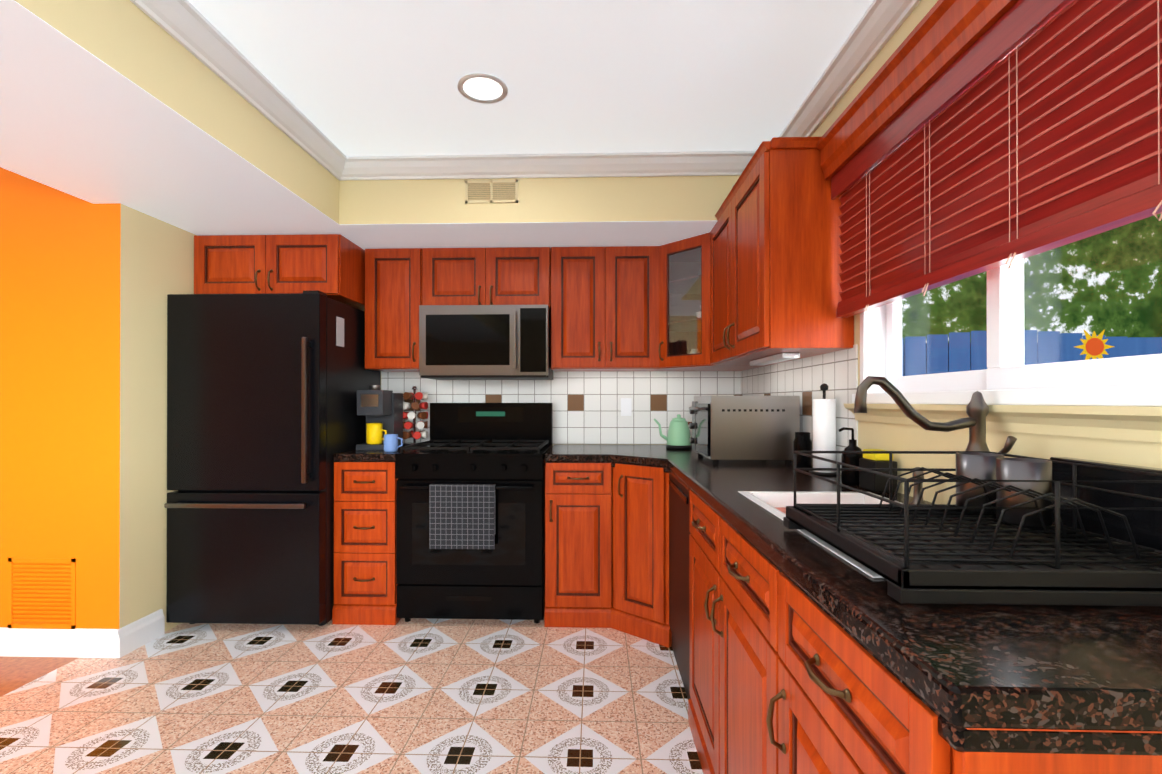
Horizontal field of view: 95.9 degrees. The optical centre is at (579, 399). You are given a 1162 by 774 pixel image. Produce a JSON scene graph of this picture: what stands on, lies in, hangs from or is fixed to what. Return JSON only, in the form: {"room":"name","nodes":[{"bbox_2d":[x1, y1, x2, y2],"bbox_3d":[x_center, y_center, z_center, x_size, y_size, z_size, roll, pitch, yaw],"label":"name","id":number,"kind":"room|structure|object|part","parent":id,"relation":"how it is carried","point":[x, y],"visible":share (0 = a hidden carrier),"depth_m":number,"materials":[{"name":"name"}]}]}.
{"room":"kitchen","nodes":[
{"label":"kitchen","id":0,"kind":"room"},
{"bbox_2d":[0,656,77,696],"bbox_3d":[-3.377,1.228,0.844,1.990,0.060,5.610,0,0,2],"label":"floor","id":1,"kind":"structure","parent":0,"point":[16,672],"depth_m":2.35,"materials":[{"name":"brown wood"}]},
{"bbox_2d":[0,167,120,628],"bbox_3d":[-3.178,-0.021,2.551,2.045,2.450,0.122,0,0,2],"label":"wall","id":2,"kind":"structure","parent":0,"point":[60,251],"depth_m":2.47,"materials":[{"name":"orange paint"}]},
{"bbox_2d":[8,558,75,628],"bbox_3d":[-2.530,0.912,2.464,0.325,0.330,0.009,0,0,2],"label":"air vent","id":3,"kind":"object","parent":2,"relation":"in","point":[35,625],"visible":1,"depth_m":2.46,"materials":[{"name":"orange metal"}]},
{"bbox_2d":[0,623,131,657],"bbox_3d":[-2.471,1.139,2.458,0.663,0.130,0.018,0,0,2],"label":"baseboard","id":4,"kind":"structure","parent":2,"relation":"attached to","point":[93,643],"depth_m":2.45,"materials":[{"name":"white wood"}]},
{"bbox_2d":[119,204,197,631],"bbox_3d":[-2.202,-0.019,2.981,0.120,2.450,1.036,0,0,2],"label":"wall","id":5,"kind":"structure","parent":0,"point":[156,261],"depth_m":2.60,"materials":[{"name":"beige paint"}]},
{"bbox_2d":[0,618,702,773],"bbox_3d":[-0.648,1.228,0.761,3.470,0.060,5.610,0,0,2],"label":"floor","id":6,"kind":"structure","parent":0,"point":[453,696],"depth_m":2.06,"materials":[{"name":"beige tile"}]},
{"bbox_2d":[164,290,380,625],"bbox_3d":[-1.726,0.323,3.056,0.804,1.765,0.815,0,0,2],"label":"refrigerator","id":7,"kind":"object","parent":6,"relation":"on","point":[265,422],"visible":0.9,"depth_m":2.70,"materials":[{"name":"black metal"}]},
{"bbox_2d":[332,460,397,624],"bbox_3d":[-1.145,0.769,3.133,0.343,0.874,0.657,0,0,2],"label":"base cabinet","id":8,"kind":"object","parent":6,"relation":"on","point":[365,586],"depth_m":2.81,"materials":[{"name":"brown wood"}]},
{"bbox_2d":[333,446,421,459],"bbox_3d":[-1.146,0.326,3.137,0.346,0.068,0.653,0,0,2],"label":"countertop","id":9,"kind":"structure","parent":8,"relation":"on","point":[355,454],"depth_m":2.81,"materials":[{"name":"brown stone"}]},
{"bbox_2d":[366,423,386,443],"bbox_3d":[-1.190,0.200,3.072,0.118,0.120,0.090,0,0,2],"label":"mug","id":10,"kind":"object","parent":9,"relation":"on","point":[374,433],"visible":0.9,"depth_m":3.04,"materials":[{"name":"yellow ceramic"}]},
{"bbox_2d":[356,385,402,449],"bbox_3d":[-1.202,0.104,3.152,0.170,0.375,0.293,0,0,2],"label":"coffee maker","id":11,"kind":"object","parent":9,"relation":"on","point":[375,404],"visible":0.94,"depth_m":3.06,"materials":[{"name":"grey plastic"}]},
{"bbox_2d":[384,434,402,451],"bbox_3d":[-1.040,0.243,2.923,0.104,0.095,0.074,0,0,2],"label":"mug","id":12,"kind":"object","parent":9,"relation":"on","point":[390,442],"visible":1,"depth_m":2.90,"materials":[{"name":"blue ceramic"}]},
{"bbox_2d":[401,386,427,445],"bbox_3d":[-1.060,0.103,3.364,0.168,0.377,0.167,0,0,2],"label":"carousel","id":13,"kind":"object","parent":9,"relation":"on","point":[414,405],"visible":0.94,"depth_m":3.32,"materials":[{"name":"silver metal"}]},
{"bbox_2d":[395,403,552,623],"bbox_3d":[-0.578,0.613,3.065,0.785,1.185,0.705,0,0,2],"label":"range","id":14,"kind":"object","parent":6,"relation":"on","point":[470,512],"visible":0.98,"depth_m":2.77,"materials":[{"name":"black metal"}]},
{"bbox_2d":[429,484,495,548],"bbox_3d":[-0.611,0.609,2.731,0.340,0.332,0.036,0,0,2],"label":"towel","id":15,"kind":"object","parent":14,"relation":"hanging from","point":[461,516],"depth_m":2.71,"materials":[{"name":"grey fabric"}]},
{"bbox_2d":[544,463,611,627],"bbox_3d":[0.001,0.769,3.083,0.358,0.874,0.687,0,0,2],"label":"base cabinet","id":16,"kind":"object","parent":6,"relation":"on","point":[578,496],"depth_m":2.78,"materials":[{"name":"brown wood"}]},
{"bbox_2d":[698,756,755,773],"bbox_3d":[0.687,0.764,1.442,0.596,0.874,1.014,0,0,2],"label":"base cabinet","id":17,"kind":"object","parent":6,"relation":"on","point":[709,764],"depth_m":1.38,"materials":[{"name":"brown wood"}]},
{"bbox_2d":[756,716,1161,773],"bbox_3d":[0.667,0.761,0.785,0.596,0.874,0.555,0,0,2],"label":"base cabinet","id":18,"kind":"object","parent":6,"relation":"on","point":[958,746],"depth_m":0.52,"materials":[{"name":"brown wood"}]},
{"bbox_2d":[372,444,1161,759],"bbox_3d":[0.393,0.322,1.963,1.214,0.068,2.906,0,0,2],"label":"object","id":19,"kind":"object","parent":18,"relation":"on","point":[780,647],"depth_m":1.00,"materials":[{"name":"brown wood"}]},
{"bbox_2d":[654,414,691,449],"bbox_3d":[0.574,0.190,3.114,0.270,0.203,0.154,0,0,2],"label":"kettle","id":20,"kind":"object","parent":19,"relation":"on","point":[678,437],"visible":0.88,"depth_m":3.06,"materials":[{"name":"green"}]},
{"bbox_2d":[669,473,690,699],"bbox_3d":[0.713,0.767,2.248,0.592,0.872,0.594,0,0,2],"label":"dishwasher","id":21,"kind":"object","parent":19,"relation":"in","point":[679,488],"depth_m":2.21,"materials":[{"name":"black metal"}]},
{"bbox_2d":[689,396,799,463],"bbox_3d":[0.756,0.137,2.518,0.438,0.305,0.401,0,0,2],"label":"toaster oven","id":22,"kind":"object","parent":19,"relation":"on","point":[744,427],"visible":1,"depth_m":2.32,"materials":[{"name":"silver metal"}]},
{"bbox_2d":[793,432,811,467],"bbox_3d":[0.936,0.212,2.203,0.072,0.152,0.070,0,0,2],"label":"jar","id":23,"kind":"object","parent":19,"relation":"on","point":[802,441],"visible":0.71,"depth_m":2.17,"materials":[{"name":"black glass"}]},
{"bbox_2d":[736,488,903,579],"bbox_3d":[0.676,0.384,1.219,0.400,0.204,0.790,0,0,2],"label":"sink","id":24,"kind":"object","parent":19,"relation":"in","point":[774,500],"depth_m":1.58,"materials":[{"name":"white ceramic"}]},
{"bbox_2d":[809,383,836,475],"bbox_3d":[0.948,0.112,2.033,0.110,0.350,0.108,0,0,2],"label":"paper towel holder","id":25,"kind":"object","parent":19,"relation":"on","point":[824,423],"visible":0.83,"depth_m":2.00,"materials":[{"name":"white paper"}]},
{"bbox_2d":[839,427,862,484],"bbox_3d":[0.922,0.190,1.783,0.082,0.192,0.068,0,0,2],"label":"soap dispenser","id":26,"kind":"object","parent":19,"relation":"on","point":[849,477],"visible":0.83,"depth_m":1.76,"materials":[{"name":"black plastic"}]},
{"bbox_2d":[859,449,896,491],"bbox_3d":[0.944,0.224,1.662,0.070,0.125,0.100,0,0,2],"label":"sponge caddy","id":27,"kind":"object","parent":19,"relation":"on","point":[872,482],"visible":0.85,"depth_m":1.62,"materials":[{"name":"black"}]},
{"bbox_2d":[909,467,931,503],"bbox_3d":[0.912,0.233,1.413,0.040,0.105,0.040,0,0,2],"label":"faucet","id":28,"kind":"object","parent":19,"relation":"on","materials":[{"name":"grey metal"}]},
{"bbox_2d":[854,376,1016,453],"bbox_3d":[0.784,0.115,1.161,0.309,0.339,0.140,0,0,2],"label":"faucet","id":29,"kind":"object","parent":19,"relation":"on","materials":[{"name":"grey metal"}]},
{"bbox_2d":[783,451,1161,605],"bbox_3d":[0.667,0.195,0.930,0.448,0.168,0.448,0,0,2],"label":"dish rack","id":30,"kind":"object","parent":19,"relation":"on","point":[994,534],"visible":1,"depth_m":0.83,"materials":[{"name":"black metal"}]},
{"bbox_2d":[783,506,1161,605],"bbox_3d":[0.667,0.256,0.930,0.448,0.045,0.448,0,0,2],"label":"tray","id":31,"kind":"object","parent":19,"relation":"on","point":[944,565],"depth_m":0.79,"materials":[{"name":"black"}]},
{"bbox_3d":[0.669,0.760,0.518,0.576,0.874,0.019,0,0,2],"label":"cab panel","id":32,"kind":"part","parent":19,"relation":"part of","materials":[{"name":"brown wood"}]},
{"bbox_2d":[188,0,872,155],"bbox_3d":[-1.643,-1.302,0.800,5.460,0.100,5.610,0,0,2],"label":"ceiling","id":33,"kind":"structure","parent":0,"point":[364,77],"depth_m":1.97,"materials":[{"name":"white paint"}]},
{"bbox_2d":[130,0,349,180],"bbox_3d":[-1.299,-1.207,0.471,0.075,0.092,4.733,0,0,2],"label":"crown molding","id":34,"kind":"structure","parent":33,"relation":"attached to","point":[191,28],"depth_m":1.93,"materials":[{"name":"white wood"}]},
{"bbox_2d":[0,0,739,249],"bbox_3d":[-0.687,-1.089,0.770,3.307,0.325,5.370,0,0,2],"label":"ceiling soffit","id":35,"kind":"object","parent":33,"relation":"attached to","point":[129,103],"visible":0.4,"depth_m":2.18,"materials":[{"name":"beige paint"}]},
{"bbox_2d":[465,180,517,202],"bbox_3d":[-0.461,-1.084,2.733,0.278,0.118,0.007,0,0,2],"label":"air vent register","id":36,"kind":"object","parent":35,"relation":"attached to","point":[491,191],"visible":1,"depth_m":2.73,"materials":[{"name":"beige metal"}]},
{"bbox_2d":[457,73,507,103],"bbox_3d":[-0.388,-1.244,2.099,0.200,0.006,0.200,0,0,2],"label":"recessed light","id":37,"kind":"object","parent":33,"relation":"in","point":[482,87],"visible":1,"depth_m":2.09,"materials":[{"name":"white"}]},
{"bbox_2d":[350,150,756,179],"bbox_3d":[-0.129,-1.199,2.690,2.100,0.092,0.075,0,0,2],"label":"crown molding","id":38,"kind":"structure","parent":33,"relation":"attached to","point":[684,163],"depth_m":2.68,"materials":[{"name":"white wood"}]},
{"bbox_2d":[380,371,736,444],"bbox_3d":[-0.538,-0.018,3.509,3.415,2.450,0.120,0,0,2],"label":"wall","id":39,"kind":"structure","parent":0,"point":[623,444],"depth_m":3.42,"materials":[{"name":"beige tile"}]},
{"bbox_2d":[194,235,277,293],"bbox_3d":[-1.898,-0.744,3.191,0.468,0.335,0.597,0,0,2],"label":"upper cabinet","id":40,"kind":"object","parent":39,"relation":"attached to","point":[223,264],"depth_m":2.89,"materials":[{"name":"brown wood"}]},
{"bbox_2d":[278,234,361,309],"bbox_3d":[-1.548,-0.744,3.180,0.469,0.335,0.597,0,0,2],"label":"upper cabinet","id":41,"kind":"object","parent":39,"relation":"attached to","point":[330,264],"depth_m":2.88,"materials":[{"name":"brown wood"}]},
{"bbox_2d":[362,248,418,371],"bbox_3d":[-1.119,-0.547,3.304,0.346,0.728,0.322,0,0,2],"label":"upper cabinet","id":42,"kind":"object","parent":39,"relation":"attached to","point":[389,275],"depth_m":3.15,"materials":[{"name":"brown wood"}]},
{"bbox_2d":[418,247,497,308],"bbox_3d":[-0.721,-0.731,3.292,0.445,0.360,0.322,0,0,2],"label":"upper cabinet","id":43,"kind":"object","parent":39,"relation":"attached to","point":[446,276],"depth_m":3.13,"materials":[{"name":"brown wood"}]},
{"bbox_2d":[419,305,552,379],"bbox_3d":[-0.556,-0.339,3.231,0.755,0.421,0.432,0,0,2],"label":"over-the-range microwave","id":44,"kind":"object","parent":43,"relation":"attached to","point":[484,342],"visible":1,"depth_m":3.05,"materials":[{"name":"silver metal"}]},
{"bbox_2d":[498,247,545,304],"bbox_3d":[-0.395,-0.731,3.283,0.445,0.360,0.322,0,0,2],"label":"upper cabinet","id":45,"kind":"object","parent":39,"relation":"attached to","point":[521,270],"depth_m":3.12,"materials":[{"name":"brown wood"}]},
{"bbox_2d":[546,243,669,371],"bbox_3d":[0.176,-0.548,3.247,0.693,0.728,0.358,0,0,2],"label":"upper cabinet","id":46,"kind":"object","parent":39,"relation":"attached to","point":[609,306],"depth_m":3.11,"materials":[{"name":"brown wood"}]},
{"bbox_3d":[0.748,-0.548,3.123,0.575,0.728,0.570,0,0,2],"label":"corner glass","id":47,"kind":"part","parent":46,"relation":"part of","materials":[{"name":"clear glass"}]},
{"bbox_2d":[621,398,631,415],"bbox_3d":[0.302,0.050,3.414,0.070,0.115,0.006,0,0,2],"label":"outlet","id":48,"kind":"object","parent":39,"relation":"attached to","point":[626,406],"visible":1,"depth_m":3.41,"materials":[{"name":"white plastic"}]},
{"bbox_2d":[792,0,1161,503],"bbox_3d":[1.026,-0.027,0.715,0.120,2.450,5.370,0,0,2],"label":"wall","id":49,"kind":"structure","parent":0,"point":[891,436],"depth_m":1.45,"materials":[{"name":"beige paint"}]},
{"bbox_2d":[698,137,853,368],"bbox_3d":[0.835,-0.565,2.403,0.358,0.758,0.975,0,0,2],"label":"upper cabinet","id":50,"kind":"object","parent":49,"relation":"attached to","point":[751,279],"depth_m":1.92,"materials":[{"name":"brown wood"}]},
{"bbox_3d":[0.845,-0.930,2.288,0.330,0.030,0.799,0,0,2],"label":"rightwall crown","id":51,"kind":"part","parent":50,"relation":"part of","materials":[{"name":"brown wood"}]},
{"bbox_2d":[750,353,799,365],"bbox_3d":[0.849,-0.175,2.312,0.070,0.021,0.450,0,0,2],"label":"light","id":52,"kind":"object","parent":50,"relation":"attached to","point":[776,357],"depth_m":2.22,"materials":[{"name":"white plastic"}]},
{"bbox_2d":[737,344,857,473],"bbox_3d":[1.021,0.047,2.636,0.006,0.485,1.500,0,0,2],"label":"tiled wall","id":53,"kind":"structure","parent":49,"relation":"attached to","point":[803,378],"depth_m":2.27,"materials":[{"name":"white tile"}]},
{"bbox_2d":[779,0,920,136],"bbox_3d":[0.917,-1.207,0.367,0.075,0.092,4.658,0,0,2],"label":"crown molding","id":54,"kind":"structure","parent":49,"relation":"attached to","point":[882,18],"depth_m":1.85,"materials":[{"name":"white wood"}]},
{"bbox_2d":[817,0,1161,316],"bbox_3d":[0.902,-0.359,0.945,0.140,1.155,1.920,0,0,2],"label":"window blinds","id":55,"kind":"object","parent":49,"relation":"attached to","point":[960,139],"visible":0.98,"depth_m":1.14,"materials":[{"name":"red wood"}]},
{"bbox_3d":[0.902,-0.869,0.947,0.140,0.135,1.920,0,0,2],"label":"valance cornice wood","id":56,"kind":"part","parent":55,"relation":"part of","materials":[{"name":"brown wood"}]},
{"bbox_2d":[844,218,1161,442],"bbox_3d":[0.993,-0.366,0.557,0.175,0.873,2.650,0,0,2],"label":"window","id":57,"kind":"structure","parent":49,"relation":"in","point":[1118,398],"depth_m":1.21,"materials":[{"name":"white"}]},
{"bbox_3d":[0.933,0.041,0.557,0.055,0.060,2.650,0,0,2],"label":"apron moulding","id":58,"kind":"part","parent":57,"relation":"part of","materials":[{"name":"beige wood"}]},
{"bbox_3d":[1.023,-0.394,1.117,0.150,0.813,1.510,0,0,2],"label":"frame","id":59,"kind":"part","parent":57,"relation":"part of","materials":[{"name":"white wood"}]},
{"bbox_3d":[1.080,-0.394,1.115,0.004,0.733,1.390,0,0,2],"label":"glass pane","id":60,"kind":"part","parent":57,"relation":"part of","materials":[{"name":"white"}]},
{"bbox_2d":[1050,457,1161,550],"bbox_3d":[0.949,0.199,0.777,0.031,0.170,0.550,0,0,2],"label":"backsplash","id":61,"kind":"structure","parent":49,"relation":"attached to","point":[1146,527],"depth_m":0.92,"materials":[{"name":"black stone"}]},
{"label":"outside","id":62,"kind":"structure","parent":0,"visible":0},
{"bbox_3d":[13.105,1.607,3.460,23.860,0.200,24.000,0,0,2],"label":"ground","id":63,"kind":"structure","parent":62,"visible":0},
{"bbox_2d":[902,213,1161,342],"bbox_3d":[15.527,-5.655,-0.091,28.800,14.300,17.000,0,0,2],"label":"trees","id":64,"kind":"object","parent":63,"relation":"on","point":[1106,271],"depth_m":8.62,"materials":[{"name":"green plant"}]},
{"bbox_2d":[902,330,1161,375],"bbox_3d":[6.193,0.455,4.449,9.764,2.110,0.030,0,0,2],"label":"fence","id":65,"kind":"object","parent":63,"relation":"on","point":[979,349],"depth_m":4.52,"materials":[{"name":"blue wood"}]},
{"bbox_2d":[1075,330,1113,359],"bbox_3d":[4.391,-0.450,4.473,0.340,0.294,0.012,0,0,2],"label":"figurine","id":66,"kind":"object","parent":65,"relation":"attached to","point":[1089,341],"depth_m":4.47,"materials":[{"name":"orange"}]}
]}

